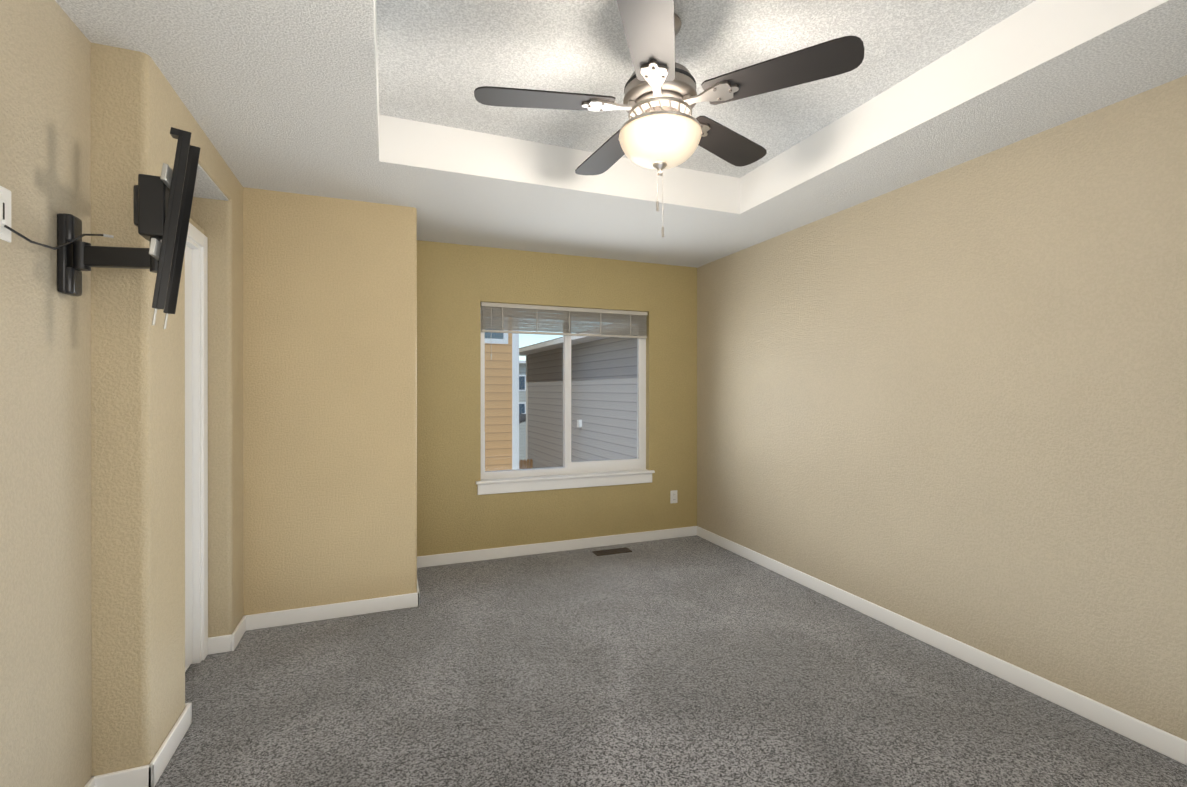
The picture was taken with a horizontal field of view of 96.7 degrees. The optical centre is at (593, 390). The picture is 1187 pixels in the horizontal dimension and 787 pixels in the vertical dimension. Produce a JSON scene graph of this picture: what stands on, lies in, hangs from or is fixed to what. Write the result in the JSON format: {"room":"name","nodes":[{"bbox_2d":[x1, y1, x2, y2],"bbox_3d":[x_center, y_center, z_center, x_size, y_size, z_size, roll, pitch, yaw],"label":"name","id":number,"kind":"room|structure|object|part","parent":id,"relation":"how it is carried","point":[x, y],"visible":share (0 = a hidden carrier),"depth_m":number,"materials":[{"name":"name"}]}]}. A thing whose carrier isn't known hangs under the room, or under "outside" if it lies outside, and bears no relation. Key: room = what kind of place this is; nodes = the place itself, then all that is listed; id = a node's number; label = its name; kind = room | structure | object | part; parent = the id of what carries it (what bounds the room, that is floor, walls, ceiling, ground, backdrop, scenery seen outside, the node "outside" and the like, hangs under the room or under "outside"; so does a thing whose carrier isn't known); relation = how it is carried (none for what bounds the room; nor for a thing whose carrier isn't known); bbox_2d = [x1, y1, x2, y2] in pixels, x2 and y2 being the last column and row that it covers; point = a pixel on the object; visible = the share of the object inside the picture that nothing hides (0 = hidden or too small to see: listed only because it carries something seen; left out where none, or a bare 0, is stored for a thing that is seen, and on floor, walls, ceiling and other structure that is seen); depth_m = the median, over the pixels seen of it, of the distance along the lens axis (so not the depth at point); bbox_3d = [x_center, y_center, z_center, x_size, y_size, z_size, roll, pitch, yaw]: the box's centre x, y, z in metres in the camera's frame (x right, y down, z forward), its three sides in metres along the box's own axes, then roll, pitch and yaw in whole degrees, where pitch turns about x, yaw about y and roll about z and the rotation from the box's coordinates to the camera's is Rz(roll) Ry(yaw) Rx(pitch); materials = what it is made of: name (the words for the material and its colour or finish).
{"room":"empty bedroom","nodes":[
{"label":"empty bedroom","id":0,"kind":"room"},
{"bbox_2d":[0,0,203,786],"bbox_3d":[-1.413,-0.044,0.320,0.685,2.800,5.060,0,0,-21],"label":"wall","id":1,"kind":"structure","parent":0,"point":[45,457],"depth_m":1.48,"materials":[{"name":"paint"}]},
{"bbox_2d":[0,186,10,242],"bbox_3d":[-1.461,-0.440,1.304,0.014,0.132,0.076,0,0,-21],"label":"electrical outlet","id":2,"kind":"object","parent":1,"relation":"attached to","point":[5,209],"visible":1,"depth_m":1.31,"materials":[{"name":"white plastic"}]},
{"bbox_2d":[84,773,107,786],"bbox_3d":[-0.936,1.294,-0.034,0.014,0.085,3.750,0,0,-21],"label":"baseboard","id":3,"kind":"structure","parent":1,"relation":"attached to","point":[99,780],"depth_m":1.71,"materials":[{"name":"white wood"}]},
{"bbox_2d":[4,127,200,328],"bbox_3d":[-1.372,-0.487,1.530,0.345,0.589,0.358,0,0,-21],"label":"mount","id":4,"kind":"object","parent":1,"relation":"attached to","point":[162,204],"visible":1,"depth_m":1.57,"materials":[{"name":"black metal"}]},
{"bbox_2d":[91,43,231,776],"bbox_3d":[-1.809,-0.027,2.195,0.285,2.840,1.040,0,0,-21],"label":"wall","id":5,"kind":"structure","parent":0,"point":[138,519],"depth_m":1.75,"materials":[{"name":"paint"}]},
{"bbox_2d":[124,702,191,786],"bbox_3d":[-1.560,1.291,1.929,0.044,0.085,0.388,0,0,-21],"label":"baseboard","id":6,"kind":"structure","parent":5,"relation":"attached to","point":[147,775],"depth_m":1.83,"materials":[{"name":"white wood"}]},
{"bbox_2d":[190,172,243,637],"bbox_3d":[-2.047,-0.027,2.783,0.300,2.840,0.290,0,0,-21],"label":"wall","id":7,"kind":"structure","parent":0,"point":[219,223],"depth_m":2.69,"materials":[{"name":"paint"}]},
{"bbox_2d":[185,222,207,671],"bbox_3d":[-1.904,0.281,2.330,0.237,2.105,0.650,0,0,-21],"label":"door frame","id":8,"kind":"structure","parent":7,"relation":"attached to","point":[196,449],"depth_m":2.58,"materials":[{"name":"white wood"}]},
{"bbox_2d":[243,187,416,614],"bbox_3d":[-1.818,-0.028,3.453,1.215,2.840,0.890,0,0,-21],"label":"wall bump-out","id":9,"kind":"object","parent":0,"point":[329,400],"visible":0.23,"depth_m":3.08,"materials":[{"name":"paint"}]},
{"bbox_2d":[236,590,419,637],"bbox_3d":[-1.508,1.290,3.091,0.929,0.085,0.014,0,0,-21],"label":"baseboard","id":10,"kind":"structure","parent":9,"relation":"attached to","point":[351,608],"depth_m":3.06,"materials":[{"name":"white wood"}]},
{"bbox_2d":[417,240,696,555],"bbox_3d":[-0.161,-0.050,4.499,2.635,2.800,0.150,0,0,-21],"label":"wall","id":11,"kind":"structure","parent":0,"point":[457,284],"depth_m":4.28,"materials":[{"name":"yellow paint"}]},
{"bbox_2d":[417,562,419,589],"bbox_3d":[-1.213,1.289,3.595,0.014,0.085,0.690,0,0,-21],"label":"baseboard","id":12,"kind":"structure","parent":11,"relation":"attached to","point":[418,563],"depth_m":3.95,"materials":[{"name":"white wood"}]},
{"bbox_2d":[417,526,695,567],"bbox_3d":[-0.220,1.288,4.390,2.445,0.085,0.014,0,0,-21],"label":"baseboard","id":13,"kind":"structure","parent":11,"relation":"attached to","point":[556,546],"depth_m":4.33,"materials":[{"name":"white wood"}]},
{"bbox_2d":[476,302,654,494],"bbox_3d":[-0.213,0.058,4.447,1.560,1.515,0.170,0,0,-21],"label":"window","id":14,"kind":"structure","parent":11,"relation":"in","point":[578,474],"depth_m":4.45,"materials":[{"name":"white plastic"}]},
{"bbox_2d":[670,490,676,502],"bbox_3d":[0.727,0.960,4.763,0.072,0.116,0.010,0,0,-21],"label":"electrical outlet","id":15,"kind":"object","parent":11,"relation":"attached to","point":[673,496],"visible":1,"depth_m":4.76,"materials":[{"name":"white plastic"}]},
{"bbox_2d":[55,0,1186,267],"bbox_3d":[0.347,-1.286,1.534,3.570,0.320,5.760,0,0,-21],"label":"ceiling","id":16,"kind":"structure","parent":0,"point":[367,100],"depth_m":2.23,"materials":[{"name":"paint"}]},
{"bbox_2d":[474,0,863,237],"bbox_3d":[0.222,-0.964,1.993,1.297,0.785,1.262,0,0,-21],"label":"fan","id":17,"kind":"object","parent":16,"relation":"hanging from","point":[661,129],"visible":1,"depth_m":1.84,"materials":[{"name":"black wood"}]},
{"bbox_3d":[0.246,-0.898,1.956,0.304,0.117,0.304,0,0,-21],"label":"lamp shade","id":18,"kind":"part","parent":17,"relation":"part of","materials":[{"name":"white glass"}]},
{"bbox_2d":[155,535,1186,786],"bbox_3d":[0.347,1.394,1.537,3.850,0.120,6.040,0,0,-21],"label":"floor","id":19,"kind":"structure","parent":0,"point":[689,661],"depth_m":2.29,"materials":[{"name":"carpet"}]},
{"bbox_2d":[592,547,631,555],"bbox_3d":[0.155,1.326,4.346,0.310,0.008,0.110,0,0,-21],"label":"floor vent","id":20,"kind":"object","parent":19,"relation":"in","point":[612,551],"visible":0.98,"depth_m":4.34,"materials":[{"name":"brown metal"}]},
{"bbox_2d":[697,75,1186,740],"bbox_3d":[2.097,-0.046,2.140,0.150,2.800,5.890,0,0,-21],"label":"wall","id":21,"kind":"structure","parent":0,"point":[951,403],"depth_m":2.48,"materials":[{"name":"paint"}]},
{"bbox_2d":[696,526,1186,765],"bbox_3d":[1.994,1.291,2.182,0.014,0.085,5.740,0,0,-21],"label":"baseboard","id":22,"kind":"structure","parent":21,"relation":"attached to","point":[1066,698],"depth_m":2.47,"materials":[{"name":"white wood"}]},
{"label":"outside","id":23,"kind":"structure","parent":0,"visible":0},
{"bbox_3d":[-17.124,4.173,43.940,120.000,0.200,85.360,0,0,-21],"label":"ground","id":24,"kind":"structure","parent":23,"visible":0},
{"bbox_2d":[485,310,518,470],"bbox_3d":[-8.617,-0.383,13.608,11.730,9.000,8.040,0,0,-21],"label":"house","id":25,"kind":"structure","parent":24,"relation":"on","point":[503,347],"depth_m":11.90,"materials":[{"name":"wood"}]},
{"bbox_2d":[519,360,525,460],"bbox_3d":[-5.284,1.187,34.267,11.800,5.800,8.800,0,0,-21],"label":"house","id":26,"kind":"structure","parent":24,"relation":"on","point":[522,444],"depth_m":30.42,"materials":[{"name":"grey"}]},
{"bbox_2d":[519,459,532,468],"bbox_3d":[-2.427,3.113,16.085,1.220,2.000,0.090,0,0,-21],"label":"fence","id":27,"kind":"object","parent":24,"relation":"on","point":[525,463],"depth_m":16.18,"materials":[{"name":"brown wood"}]},
{"bbox_2d":[519,322,636,468],"bbox_3d":[2.242,0.799,15.571,9.474,6.630,10.220,0,0,-24],"label":"house","id":28,"kind":"structure","parent":24,"relation":"on","point":[546,423],"depth_m":12.69,"materials":[{"name":"grey wood"}]}
]}

